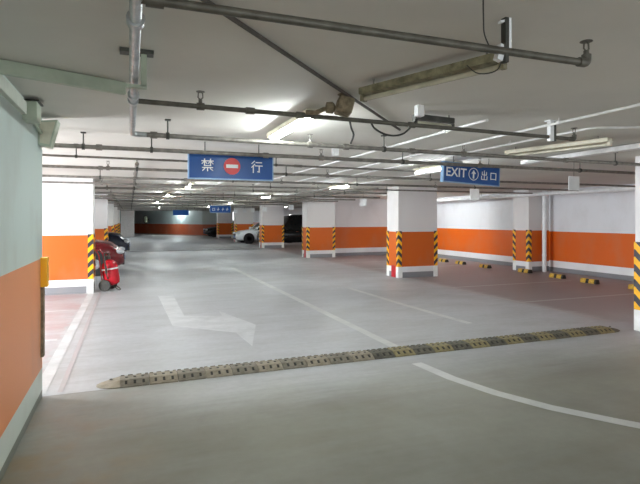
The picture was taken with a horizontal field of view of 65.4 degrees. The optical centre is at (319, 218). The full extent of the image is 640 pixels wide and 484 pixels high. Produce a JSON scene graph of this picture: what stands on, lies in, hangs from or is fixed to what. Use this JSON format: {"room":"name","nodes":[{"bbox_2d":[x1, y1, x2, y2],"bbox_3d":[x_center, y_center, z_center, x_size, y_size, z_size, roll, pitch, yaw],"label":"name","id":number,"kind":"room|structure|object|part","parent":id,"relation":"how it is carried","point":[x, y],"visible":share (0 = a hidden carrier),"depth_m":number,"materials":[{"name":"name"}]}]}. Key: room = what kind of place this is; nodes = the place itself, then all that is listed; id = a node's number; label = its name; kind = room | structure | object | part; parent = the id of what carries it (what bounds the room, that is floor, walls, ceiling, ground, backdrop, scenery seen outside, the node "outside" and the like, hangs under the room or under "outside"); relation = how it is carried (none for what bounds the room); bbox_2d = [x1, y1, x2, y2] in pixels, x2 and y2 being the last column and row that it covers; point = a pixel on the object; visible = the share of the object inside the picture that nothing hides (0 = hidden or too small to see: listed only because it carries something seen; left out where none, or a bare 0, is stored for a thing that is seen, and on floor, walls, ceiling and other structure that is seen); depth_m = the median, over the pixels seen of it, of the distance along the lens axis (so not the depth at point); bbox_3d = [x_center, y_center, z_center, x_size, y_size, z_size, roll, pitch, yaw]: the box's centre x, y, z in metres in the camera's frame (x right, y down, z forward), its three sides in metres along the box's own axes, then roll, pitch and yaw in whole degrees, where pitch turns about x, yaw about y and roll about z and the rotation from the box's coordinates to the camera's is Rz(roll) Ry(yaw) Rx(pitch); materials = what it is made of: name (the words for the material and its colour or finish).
{"room":"parking garage","nodes":[
{"label":"parking garage","id":0,"kind":"room"},
{"bbox_2d":[0,75,41,481],"bbox_3d":[-1.736,0.350,0.713,1.265,2.500,7.570,0,0,-21],"label":"wall","id":1,"kind":"structure","parent":0,"point":[20,151],"depth_m":3.52,"materials":[{"name":"paint"}]},
{"bbox_2d":[0,75,26,113],"bbox_3d":[-1.239,-0.805,1.213,0.050,0.090,5.150,0,0,-21],"label":"cable tray","id":2,"kind":"object","parent":1,"relation":"attached to","point":[7,90],"visible":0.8,"depth_m":3.21,"materials":[{"name":"white metal"}]},
{"bbox_2d":[22,99,43,123],"bbox_3d":[-2.166,-0.805,3.744,0.125,0.150,0.200,0,0,-21],"label":"wall box","id":3,"kind":"object","parent":1,"relation":"attached to","point":[33,116],"visible":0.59,"depth_m":3.67,"materials":[{"name":"green metal"}]},
{"bbox_3d":[-2.166,-0.875,3.744,0.125,0.010,0.200,0,0,-21],"label":"lid","id":4,"kind":"part","parent":3,"relation":"part of","materials":[{"name":"metal"}]},
{"bbox_2d":[40,257,48,356],"bbox_3d":[-2.449,0.780,4.430,0.055,0.880,0.095,0,0,-21],"label":"reflector","id":5,"kind":"object","parent":1,"relation":"attached to","point":[44,261],"visible":1,"depth_m":4.40,"materials":[{"name":"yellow plastic"}]},
{"bbox_2d":[34,120,59,148],"bbox_3d":[-2.283,-0.740,4.126,0.158,0.237,0.682,0,0,-21],"label":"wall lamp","id":6,"kind":"object","parent":1,"relation":"attached to","point":[48,129],"visible":0.81,"depth_m":4.28,"materials":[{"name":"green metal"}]},
{"bbox_3d":[-2.302,-0.775,4.024,0.028,0.098,0.504,0,0,-20],"label":"conduit arm","id":7,"kind":"part","parent":6,"relation":"part of","materials":[{"name":"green metal"}]},
{"bbox_3d":[-2.341,-0.740,4.281,0.120,0.201,0.026,0,0,-21],"label":"panel","id":8,"kind":"part","parent":6,"relation":"part of","materials":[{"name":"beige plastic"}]},
{"bbox_2d":[0,59,125,94],"bbox_3d":[-1.563,-0.857,3.021,0.759,0.080,0.040,0,0,-43],"label":"cable tray","id":9,"kind":"object","parent":1,"relation":"attached to","point":[8,68],"visible":1,"depth_m":3.00,"materials":[{"name":"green metal"}]},
{"bbox_2d":[120,210,216,235],"bbox_3d":[-17.412,0.350,51.540,20.312,2.500,2.885,0,0,29],"label":"wall","id":10,"kind":"structure","parent":0,"point":[159,222],"depth_m":49.31,"materials":[{"name":"paint"}]},
{"bbox_2d":[143,215,148,223],"bbox_3d":[-17.971,0.050,51.635,0.840,0.840,0.510,0,0,38],"label":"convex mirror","id":11,"kind":"object","parent":10,"relation":"attached to","point":[145,219],"visible":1,"depth_m":51.42,"materials":[{"name":"grey mirror"}]},
{"bbox_2d":[253,208,301,225],"bbox_3d":[-2.651,0.350,42.822,0.800,2.500,42.100,0,0,-21],"label":"wall","id":12,"kind":"structure","parent":0,"point":[297,211],"depth_m":43.89,"materials":[{"name":"paint"}]},
{"bbox_2d":[0,233,639,483],"bbox_3d":[-6.337,1.722,31.031,21.700,0.256,67.500,0,0,-21],"label":"floor","id":13,"kind":"structure","parent":0,"point":[565,410],"depth_m":5.03,"materials":[{"name":"paint"}]},
{"bbox_2d":[42,177,94,294],"bbox_3d":[-5.648,0.350,10.865,1.324,2.500,0.654,0,0,-21],"label":"square pillar","id":14,"kind":"structure","parent":13,"relation":"on","point":[68,209],"depth_m":10.63,"materials":[{"name":"paint"}]},
{"bbox_2d":[95,194,107,240],"bbox_3d":[-8.298,0.350,17.806,1.324,2.500,0.654,0,0,-21],"label":"square pillar","id":15,"kind":"structure","parent":13,"relation":"on","point":[101,205],"depth_m":17.68,"materials":[{"name":"paint"}]},
{"bbox_2d":[95,249,120,291],"bbox_3d":[-4.745,1.144,11.172,0.513,0.912,0.499,0,0,-3],"label":"fire extinguisher","id":16,"kind":"object","parent":13,"relation":"on","point":[110,271],"visible":1,"depth_m":11.05,"materials":[{"name":"red metal"}]},
{"bbox_3d":[-4.910,1.085,11.181,0.184,0.794,0.284,0,0,-3],"label":"handle frame","id":17,"kind":"part","parent":16,"relation":"part of","materials":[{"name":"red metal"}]},
{"bbox_3d":[-4.702,1.194,11.192,0.387,0.605,0.344,0,0,-3],"label":"tank","id":18,"kind":"part","parent":16,"relation":"part of","materials":[{"name":"red metal"}]},
{"bbox_2d":[95,239,124,275],"bbox_3d":[-7.975,0.825,14.290,4.440,1.610,2.110,0,0,-21],"label":"parked car","id":19,"kind":"object","parent":13,"relation":"on","point":[117,254],"visible":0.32,"depth_m":14.25,"materials":[{"name":"red paint"}]},
{"bbox_2d":[108,201,113,231],"bbox_3d":[-10.945,0.350,24.738,1.324,2.500,0.654,0,0,-21],"label":"square pillar","id":20,"kind":"structure","parent":13,"relation":"on","point":[110,206],"depth_m":24.63,"materials":[{"name":"paint"}]},
{"bbox_2d":[114,205,117,232],"bbox_3d":[-13.585,0.350,31.651,1.324,2.500,0.654,0,0,-21],"label":"square pillar","id":21,"kind":"structure","parent":13,"relation":"on","point":[115,208],"depth_m":31.55,"materials":[{"name":"paint"}]},
{"bbox_2d":[117,207,119,233],"bbox_3d":[-16.225,0.350,38.564,1.324,2.500,0.654,0,0,-21],"label":"square pillar","id":22,"kind":"structure","parent":13,"relation":"on","point":[118,211],"depth_m":38.48,"materials":[{"name":"paint"}]},
{"bbox_2d":[108,232,129,250],"bbox_3d":[-10.352,0.800,20.768,4.540,1.660,2.110,0,0,-21],"label":"parked car","id":23,"kind":"object","parent":13,"relation":"on","point":[117,239],"visible":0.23,"depth_m":20.75,"materials":[{"name":"blue paint"}]},
{"bbox_2d":[121,211,133,236],"bbox_3d":[-17.243,0.350,44.636,1.130,2.500,0.700,0,0,-21],"label":"square pillar","id":24,"kind":"structure","parent":13,"relation":"on","point":[127,217],"depth_m":44.31,"materials":[{"name":"white paint"}]},
{"bbox_2d":[203,220,233,236],"bbox_3d":[-8.333,0.875,45.207,4.340,1.510,2.110,0,0,-21],"label":"parked car","id":25,"kind":"object","parent":13,"relation":"on","point":[211,231],"visible":0.33,"depth_m":43.90,"materials":[{"name":"black paint"}]},
{"bbox_2d":[216,209,232,237],"bbox_3d":[-7.990,0.350,41.709,1.254,2.500,0.654,0,0,-21],"label":"square pillar","id":26,"kind":"structure","parent":13,"relation":"on","point":[224,225],"depth_m":41.42,"materials":[{"name":"paint"}]},
{"bbox_2d":[234,208,252,241],"bbox_3d":[-5.350,0.350,34.796,1.254,2.500,0.654,0,0,-21],"label":"square pillar","id":27,"kind":"structure","parent":13,"relation":"on","point":[242,221],"depth_m":34.48,"materials":[{"name":"paint"}]},
{"bbox_2d":[233,223,258,243],"bbox_3d":[-3.568,0.875,33.485,4.440,1.510,2.110,0,0,-21],"label":"parked car","id":28,"kind":"object","parent":13,"relation":"on","point":[248,236],"visible":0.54,"depth_m":32.21,"materials":[{"name":"white paint"}]},
{"bbox_2d":[259,203,283,247],"bbox_3d":[-2.710,0.350,27.883,1.254,2.500,0.654,0,0,-21],"label":"square pillar","id":29,"kind":"structure","parent":13,"relation":"on","point":[271,222],"depth_m":27.59,"materials":[{"name":"paint"}]},
{"bbox_2d":[256,215,301,242],"bbox_3d":[-1.377,0.683,29.933,4.740,1.906,2.210,0,0,-21],"label":"van","id":30,"kind":"object","parent":13,"relation":"on","point":[292,223],"visible":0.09,"depth_m":29.00,"materials":[{"name":"black paint"}]},
{"bbox_2d":[302,197,334,257],"bbox_3d":[-0.063,0.350,20.951,1.254,2.500,0.654,0,0,-21],"label":"square pillar","id":31,"kind":"structure","parent":13,"relation":"on","point":[318,218],"depth_m":20.66,"materials":[{"name":"paint"}]},
{"bbox_2d":[96,325,619,388],"bbox_3d":[1.081,1.571,6.000,6.900,0.059,0.300,0,0,-21],"label":"bump","id":32,"kind":"object","parent":13,"relation":"on","point":[130,380],"visible":1,"depth_m":5.57,"materials":[{"name":"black rubber"}]},
{"bbox_2d":[387,186,437,277],"bbox_3d":[2.587,0.350,14.010,1.254,2.500,0.654,0,0,-21],"label":"square pillar","id":33,"kind":"structure","parent":13,"relation":"on","point":[412,233],"depth_m":13.73,"materials":[{"name":"paint"}]},
{"bbox_2d":[455,261,465,264],"bbox_3d":[4.984,1.548,17.644,0.148,0.104,0.460,0,0,-21],"label":"wheel stop","id":34,"kind":"object","parent":13,"relation":"on","point":[456,262],"visible":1,"depth_m":17.53,"materials":[{"name":"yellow rubber"}]},
{"bbox_2d":[479,264,491,267],"bbox_3d":[5.426,1.548,16.346,0.148,0.104,0.460,0,0,-21],"label":"wheel stop","id":35,"kind":"object","parent":13,"relation":"on","point":[480,265],"visible":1,"depth_m":16.27,"materials":[{"name":"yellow rubber"}]},
{"bbox_2d":[518,268,532,272],"bbox_3d":[6.137,1.548,14.905,0.148,0.104,0.460,0,0,-21],"label":"wheel stop","id":36,"kind":"object","parent":13,"relation":"on","point":[519,269],"visible":1,"depth_m":14.82,"materials":[{"name":"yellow rubber"}]},
{"bbox_2d":[513,190,548,271],"bbox_3d":[6.581,0.350,15.546,0.812,2.500,0.674,0,0,-21],"label":"square pillar","id":37,"kind":"structure","parent":13,"relation":"on","point":[527,211],"depth_m":15.26,"materials":[{"name":"paint"}]},
{"bbox_2d":[542,190,546,271],"bbox_3d":[6.789,0.350,15.074,0.136,2.500,0.136,0,0,-21],"label":"downpipe","id":38,"kind":"object","parent":13,"relation":"on","point":[544,198],"visible":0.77,"depth_m":15.03,"materials":[{"name":"white plastic"}]},
{"bbox_2d":[549,273,565,278],"bbox_3d":[6.449,1.548,13.526,0.148,0.104,0.460,0,0,-21],"label":"wheel stop","id":39,"kind":"object","parent":13,"relation":"on","point":[553,275],"visible":1,"depth_m":13.44,"materials":[{"name":"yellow rubber"}]},
{"bbox_2d":[580,278,599,283],"bbox_3d":[6.748,1.548,12.462,0.148,0.104,0.460,0,0,-21],"label":"wheel stop","id":40,"kind":"object","parent":13,"relation":"on","point":[584,280],"visible":1,"depth_m":12.38,"materials":[{"name":"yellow rubber"}]},
{"bbox_2d":[628,284,633,289],"bbox_3d":[7.212,1.548,11.248,0.148,0.104,0.460,0,0,-21],"label":"wheel stop","id":41,"kind":"object","parent":13,"relation":"on","point":[630,286],"visible":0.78,"depth_m":11.37,"materials":[{"name":"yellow rubber"}]},
{"bbox_2d":[634,156,639,330],"bbox_3d":[5.227,0.350,7.097,1.254,2.500,0.654,0,0,-21],"label":"square pillar","id":42,"kind":"structure","parent":13,"relation":"on","point":[637,158],"depth_m":7.14,"materials":[{"name":"paint"}]},
{"bbox_2d":[0,0,639,211],"bbox_3d":[-6.337,-1.025,31.031,21.700,0.250,67.500,0,0,-21],"label":"ceiling","id":43,"kind":"structure","parent":0,"point":[194,51],"depth_m":3.24,"materials":[{"name":"paint"}]},
{"bbox_2d":[131,162,138,204],"bbox_3d":[-9.521,-0.820,25.212,0.058,0.058,38.100,0,0,-21],"label":"pipe","id":44,"kind":"object","parent":43,"relation":"hanging from","point":[136,163],"visible":0.53,"depth_m":8.85,"materials":[{"name":"grey metal"}]},
{"bbox_2d":[120,0,153,136],"bbox_3d":[-0.466,-0.800,1.275,0.171,0.200,6.714,0,0,-20],"label":"pipe","id":45,"kind":"object","parent":43,"relation":"hanging from","point":[135,18],"visible":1,"depth_m":2.54,"materials":[{"name":"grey metal"}]},
{"bbox_3d":[-0.979,-0.890,2.661,0.170,0.020,0.070,0,0,-21],"label":"hanger plate","id":46,"kind":"part","parent":45,"relation":"part of","materials":[{"name":"metal"}]},
{"bbox_2d":[120,210,205,210],"bbox_3d":[-13.251,-0.795,43.109,12.000,0.209,0.078,0,0,-21],"label":"pipe","id":47,"kind":"object","parent":43,"relation":"hanging from","point":[120,210],"visible":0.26,"depth_m":42.73,"materials":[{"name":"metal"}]},
{"bbox_2d":[117,207,209,209],"bbox_3d":[-11.467,-0.795,38.438,12.000,0.209,0.078,0,0,-21],"label":"pipe","id":48,"kind":"object","parent":43,"relation":"hanging from","point":[171,207],"visible":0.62,"depth_m":38.21,"materials":[{"name":"metal"}]},
{"bbox_2d":[121,206,233,208],"bbox_3d":[-9.862,-0.795,34.234,12.000,0.209,0.078,0,0,-21],"label":"pipe","id":49,"kind":"object","parent":43,"relation":"hanging from","point":[176,206],"visible":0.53,"depth_m":34.16,"materials":[{"name":"metal"}]},
{"bbox_2d":[173,210,188,214],"bbox_3d":[-10.945,-0.595,39.173,1.220,0.610,0.066,0,0,-21],"label":"sign","id":50,"kind":"object","parent":43,"relation":"hanging from","point":[175,212],"visible":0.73,"depth_m":39.16,"materials":[{"name":"metal"}]},
{"bbox_2d":[114,204,258,207],"bbox_3d":[-8.435,-0.795,30.498,12.000,0.209,0.078,0,0,-21],"label":"pipe","id":51,"kind":"object","parent":43,"relation":"hanging from","point":[182,204],"visible":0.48,"depth_m":30.50,"materials":[{"name":"metal"}]},
{"bbox_2d":[114,204,288,206],"bbox_3d":[-7.186,-0.795,27.228,12.000,0.209,0.078,0,0,-21],"label":"pipe","id":52,"kind":"object","parent":43,"relation":"hanging from","point":[114,204],"visible":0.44,"depth_m":27.11,"materials":[{"name":"metal"}]},
{"bbox_2d":[108,198,301,203],"bbox_3d":[-4.867,-0.795,21.156,12.000,0.209,0.078,0,0,-21],"label":"pipe","id":53,"kind":"object","parent":43,"relation":"hanging from","point":[116,200],"visible":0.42,"depth_m":21.12,"materials":[{"name":"metal"}]},
{"bbox_2d":[108,200,301,204],"bbox_3d":[-5.938,-0.795,23.958,12.000,0.209,0.078,0,0,-21],"label":"pipe","id":54,"kind":"object","parent":43,"relation":"hanging from","point":[118,202],"visible":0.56,"depth_m":23.99,"materials":[{"name":"metal"}]},
{"bbox_2d":[95,197,337,201],"bbox_3d":[-4.407,-0.795,18.548,11.000,0.209,0.078,0,0,-21],"label":"pipe","id":55,"kind":"object","parent":43,"relation":"hanging from","point":[132,198],"visible":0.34,"depth_m":18.67,"materials":[{"name":"metal"}]},
{"bbox_2d":[210,205,230,212],"bbox_3d":[-5.217,-0.613,26.052,1.080,0.575,0.068,0,0,-21],"label":"hanging sign","id":56,"kind":"object","parent":43,"relation":"hanging from","point":[213,209],"visible":0.92,"depth_m":26.03,"materials":[{"name":"metal"}]},
{"bbox_2d":[95,194,354,199],"bbox_3d":[-3.800,-0.795,16.960,11.000,0.209,0.078,0,0,-21],"label":"pipe","id":57,"kind":"object","parent":43,"relation":"hanging from","point":[133,196],"visible":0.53,"depth_m":17.10,"materials":[{"name":"metal"}]},
{"bbox_2d":[42,148,416,171],"bbox_3d":[-1.812,-0.815,6.426,7.203,0.170,0.051,0,0,-22],"label":"pipe","id":58,"kind":"object","parent":43,"relation":"hanging from","point":[51,155],"visible":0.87,"depth_m":6.40,"materials":[{"name":"metal"}]},
{"bbox_2d":[188,141,272,180],"bbox_3d":[-1.046,-0.681,5.893,1.006,0.438,0.070,0,0,-21],"label":"hanging sign","id":59,"kind":"object","parent":43,"relation":"hanging from","point":[200,166],"visible":0.88,"depth_m":5.86,"materials":[{"name":"metal"}]},
{"bbox_3d":[-1.047,-0.618,5.894,0.980,0.285,0.050,0,0,-21],"label":"panel","id":60,"kind":"part","parent":59,"relation":"part of","materials":[{"name":"blue metal"}]},
{"bbox_3d":[-1.047,-0.618,5.894,1.006,0.311,0.066,0,0,-21],"label":"frame","id":61,"kind":"part","parent":59,"relation":"part of","materials":[{"name":"metal"}]},
{"bbox_2d":[95,189,379,197],"bbox_3d":[-3.087,-0.795,15.092,11.000,0.209,0.078,0,0,-21],"label":"pipe","id":62,"kind":"object","parent":43,"relation":"hanging from","point":[110,192],"visible":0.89,"depth_m":15.15,"materials":[{"name":"metal"}]},
{"bbox_2d":[95,184,386,194],"bbox_3d":[-2.213,-0.795,12.803,11.000,0.209,0.078,0,0,-21],"label":"pipe","id":63,"kind":"object","parent":43,"relation":"hanging from","point":[106,187],"visible":0.62,"depth_m":12.76,"materials":[{"name":"metal"}]},
{"bbox_2d":[42,179,532,193],"bbox_3d":[-0.330,-0.810,12.077,14.000,0.179,0.058,0,0,-21],"label":"pipe","id":64,"kind":"object","parent":43,"relation":"hanging from","point":[101,182],"visible":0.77,"depth_m":11.65,"materials":[{"name":"metal"}]},
{"bbox_2d":[267,108,319,139],"bbox_3d":[-0.271,-0.845,4.521,0.110,0.111,1.258,0,0,-21],"label":"lamp","id":65,"kind":"object","parent":43,"relation":"hanging from","point":[293,123],"visible":0.69,"depth_m":4.47,"materials":[{"name":"white plastic"}]},
{"bbox_2d":[200,0,400,130],"bbox_3d":[0.110,-0.885,3.355,0.024,0.024,3.444,0,0,23],"label":"conduit","id":66,"kind":"object","parent":43,"relation":"attached to","point":[235,20],"visible":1,"depth_m":2.72,"materials":[{"name":"grey metal"}]},
{"bbox_2d":[236,188,378,205],"bbox_3d":[-4.507,-0.820,29.322,0.058,0.058,34.000,0,0,-21],"label":"pipe","id":67,"kind":"object","parent":43,"relation":"hanging from","point":[370,188],"visible":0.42,"depth_m":16.96,"materials":[{"name":"grey metal"}]},
{"bbox_2d":[42,170,573,190],"bbox_3d":[0.241,-0.809,10.582,14.000,0.182,0.064,0,0,-21],"label":"pipe","id":68,"kind":"object","parent":43,"relation":"hanging from","point":[59,176],"visible":0.74,"depth_m":10.20,"materials":[{"name":"metal"}]},
{"bbox_2d":[305,93,354,117],"bbox_3d":[0.067,-0.823,3.575,0.344,0.165,0.200,0,0,-6],"label":"camera","id":69,"kind":"object","parent":43,"relation":"attached to","point":[344,106],"visible":0.96,"depth_m":3.52,"materials":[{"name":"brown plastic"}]},
{"bbox_3d":[0.009,-0.777,3.562,0.225,0.069,0.036,0,0,2],"label":"arm","id":70,"kind":"part","parent":69,"relation":"part of","materials":[{"name":"brown plastic"}]},
{"bbox_2d":[332,148,338,155],"bbox_3d":[0.186,-0.835,6.087,0.070,0.130,0.080,0,0,-21],"label":"junction box","id":71,"kind":"object","parent":43,"relation":"attached to","point":[335,151],"visible":0.56,"depth_m":6.05,"materials":[{"name":"white plastic"}]},
{"bbox_2d":[42,160,634,186],"bbox_3d":[0.874,-0.809,8.924,14.001,0.182,0.067,0,0,-21],"label":"pipe","id":72,"kind":"object","parent":43,"relation":"hanging from","point":[107,167],"visible":0.66,"depth_m":8.56,"materials":[{"name":"metal"}]},
{"bbox_2d":[328,182,349,189],"bbox_3d":[0.486,-0.840,12.603,0.110,0.121,1.258,0,0,-21],"label":"lamp","id":73,"kind":"object","parent":43,"relation":"hanging from","point":[333,186],"visible":0.61,"depth_m":12.57,"materials":[{"name":"white plastic"}]},
{"bbox_2d":[54,132,634,174],"bbox_3d":[1.691,-0.808,6.785,14.001,0.183,0.068,0,0,-21],"label":"pipe","id":74,"kind":"object","parent":43,"relation":"hanging from","point":[83,146],"visible":0.94,"depth_m":6.06,"materials":[{"name":"metal"}]},
{"bbox_2d":[349,122,354,143],"bbox_3d":[0.311,-0.835,4.832,0.051,0.149,0.470,0,0,5],"label":"cable","id":75,"kind":"object","parent":43,"relation":"hanging from","point":[350,124],"visible":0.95,"depth_m":4.75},
{"bbox_2d":[360,199,366,205],"bbox_3d":[1.270,-0.640,14.615,0.220,0.520,0.012,0,0,-21],"label":"card","id":76,"kind":"object","parent":43,"relation":"hanging from","point":[363,202],"visible":0.95,"depth_m":14.61,"materials":[{"name":"white plastic"}]},
{"bbox_2d":[287,171,440,194],"bbox_3d":[0.488,-0.869,13.299,0.034,0.060,11.500,0,0,-21],"label":"conduit","id":77,"kind":"object","parent":43,"relation":"attached to","point":[435,171],"visible":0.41,"depth_m":10.77,"materials":[{"name":"white metal"}]},
{"bbox_2d":[255,119,487,184],"bbox_3d":[-0.074,-0.869,8.268,0.034,0.060,8.500,0,0,-21],"label":"conduit","id":78,"kind":"object","parent":43,"relation":"attached to","point":[484,120],"visible":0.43,"depth_m":5.47,"materials":[{"name":"white metal"}]},
{"bbox_2d":[147,119,639,165],"bbox_3d":[2.307,-0.809,6.013,8.403,0.182,0.067,0,0,-22],"label":"pipe","id":79,"kind":"object","parent":43,"relation":"hanging from","point":[153,135],"visible":0.94,"depth_m":5.24,"materials":[{"name":"metal"}]},
{"bbox_2d":[414,104,423,116],"bbox_3d":[0.786,-0.855,3.940,0.060,0.090,0.060,0,0,-21],"label":"junction box","id":80,"kind":"object","parent":43,"relation":"attached to","point":[418,109],"visible":1,"depth_m":3.92,"materials":[{"name":"white plastic"}]},
{"bbox_2d":[358,53,506,101],"bbox_3d":[0.612,-0.835,2.910,0.084,0.131,0.988,0,0,-43],"label":"lamp","id":81,"kind":"object","parent":43,"relation":"hanging from","point":[484,63],"visible":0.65,"depth_m":2.85,"materials":[{"name":"beige metal"}]},
{"bbox_2d":[466,62,500,73],"bbox_3d":[0.836,-0.774,2.538,0.185,0.074,0.018,0,0,34],"label":"cable","id":82,"kind":"object","parent":81,"relation":"hanging from","point":[500,62],"visible":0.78,"depth_m":2.53,"materials":[{"name":"black rubber"}]},
{"bbox_2d":[412,114,454,126],"bbox_3d":[0.969,-0.845,4.245,0.428,0.111,0.060,0,0,-27],"label":"lamp","id":83,"kind":"object","parent":43,"relation":"hanging from","point":[447,121],"visible":0.67,"depth_m":4.23,"materials":[{"name":"metal"}]},
{"bbox_2d":[413,160,462,173],"bbox_3d":[1.872,-0.840,8.047,0.110,0.121,1.258,0,0,-21],"label":"lamp","id":84,"kind":"object","parent":43,"relation":"hanging from","point":[433,167],"visible":0.64,"depth_m":8.18,"materials":[{"name":"white plastic"}]},
{"bbox_2d":[295,103,639,181],"bbox_3d":[1.453,-0.869,6.175,0.034,0.060,12.500,0,0,-21],"label":"conduit","id":85,"kind":"object","parent":43,"relation":"attached to","point":[558,122],"visible":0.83,"depth_m":4.75,"materials":[{"name":"white metal"}]},
{"bbox_2d":[440,156,499,186],"bbox_3d":[2.177,-0.696,7.177,1.038,0.438,0.068,0,0,-24],"label":"hanging sign","id":86,"kind":"object","parent":43,"relation":"hanging from","point":[482,176],"visible":0.98,"depth_m":7.14,"materials":[{"name":"metal"}]},
{"bbox_2d":[470,185,478,199],"bbox_3d":[3.071,-0.640,9.897,0.220,0.520,0.012,0,0,-21],"label":"card","id":87,"kind":"object","parent":43,"relation":"hanging from","point":[474,193],"visible":0.9,"depth_m":9.89,"materials":[{"name":"white plastic"}]},
{"bbox_2d":[319,126,639,181],"bbox_3d":[1.853,-0.870,8.516,1.464,0.058,8.411,0,0,-21],"label":"conduit","id":88,"kind":"object","parent":43,"relation":"attached to","point":[601,127],"visible":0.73,"depth_m":5.47,"materials":[{"name":"white metal"}]},
{"bbox_2d":[482,0,488,44],"bbox_3d":[0.668,-0.830,1.988,0.035,0.146,0.549,0,0,19],"label":"cable","id":89,"kind":"object","parent":43,"relation":"hanging from","point":[482,0],"visible":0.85,"depth_m":2.02,"materials":[{"name":"black rubber"}]},
{"bbox_2d":[493,17,511,63],"bbox_3d":[0.819,-0.800,2.234,0.074,0.200,0.040,0,0,-21],"label":"bracket","id":90,"kind":"object","parent":43,"relation":"attached to","point":[506,22],"visible":0.89,"depth_m":2.22,"materials":[{"name":"metal"}]},
{"bbox_2d":[141,0,592,66],"bbox_3d":[0.347,-0.792,2.046,2.049,0.132,0.058,0,0,-20],"label":"pipe","id":91,"kind":"object","parent":90,"relation":"hanging from","point":[584,60],"visible":1,"depth_m":1.96,"materials":[{"name":"grey metal"}]},
{"bbox_2d":[437,187,634,201],"bbox_3d":[7.288,-0.781,12.310,0.135,0.238,21.800,0,0,-21],"label":"pipe","id":92,"kind":"object","parent":43,"relation":"hanging from","point":[612,189],"visible":0.66,"depth_m":14.13,"materials":[{"name":"white plastic"}]},
{"bbox_2d":[544,120,559,141],"bbox_3d":[2.147,-0.805,4.566,0.170,0.190,0.060,0,0,-21],"label":"bracket","id":93,"kind":"object","parent":43,"relation":"attached to","point":[551,130],"visible":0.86,"depth_m":4.54,"materials":[{"name":"white plastic"}]},
{"bbox_2d":[138,90,576,140],"bbox_3d":[0.620,-0.792,3.925,3.902,0.132,0.058,0,0,-23],"label":"pipe","id":94,"kind":"object","parent":93,"relation":"hanging from","point":[199,105],"visible":0.99,"depth_m":3.67,"materials":[{"name":"grey metal"}]},
{"bbox_2d":[371,118,417,136],"bbox_3d":[0.568,-0.731,3.925,0.433,0.148,0.102,0,0,-21],"label":"cable","id":95,"kind":"object","parent":94,"relation":"hanging from","point":[415,121],"visible":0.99,"depth_m":3.96,"materials":[{"name":"black rubber"}]},
{"bbox_2d":[504,136,612,155],"bbox_3d":[2.728,-0.840,5.805,0.110,0.121,1.258,0,0,-35],"label":"lamp","id":96,"kind":"object","parent":43,"relation":"hanging from","point":[607,141],"visible":0.93,"depth_m":5.69,"materials":[{"name":"beige plastic"}]},
{"bbox_2d":[568,176,578,190],"bbox_3d":[3.917,-0.670,7.683,0.220,0.460,0.012,0,0,-21],"label":"card","id":97,"kind":"object","parent":43,"relation":"hanging from","point":[573,181],"visible":0.94,"depth_m":7.67,"materials":[{"name":"white plastic"}]},
{"bbox_2d":[521,143,639,164],"bbox_3d":[4.002,-0.860,5.275,0.120,0.060,5.000,0,0,-21],"label":"cable tray","id":98,"kind":"object","parent":43,"relation":"attached to","point":[636,146],"visible":1,"depth_m":6.41,"materials":[{"name":"white metal"}]},
{"bbox_2d":[335,198,386,255],"bbox_3d":[2.269,0.350,22.328,4.030,2.500,0.300,0,0,-21],"label":"wall","id":99,"kind":"structure","parent":0,"point":[359,230],"depth_m":21.98,"materials":[{"name":"paint"}]},
{"bbox_2d":[437,184,634,280],"bbox_3d":[8.287,0.350,12.638,0.300,2.500,22.700,0,0,-21],"label":"wall","id":100,"kind":"structure","parent":0,"point":[591,234],"depth_m":14.81,"materials":[{"name":"paint"}]}
]}

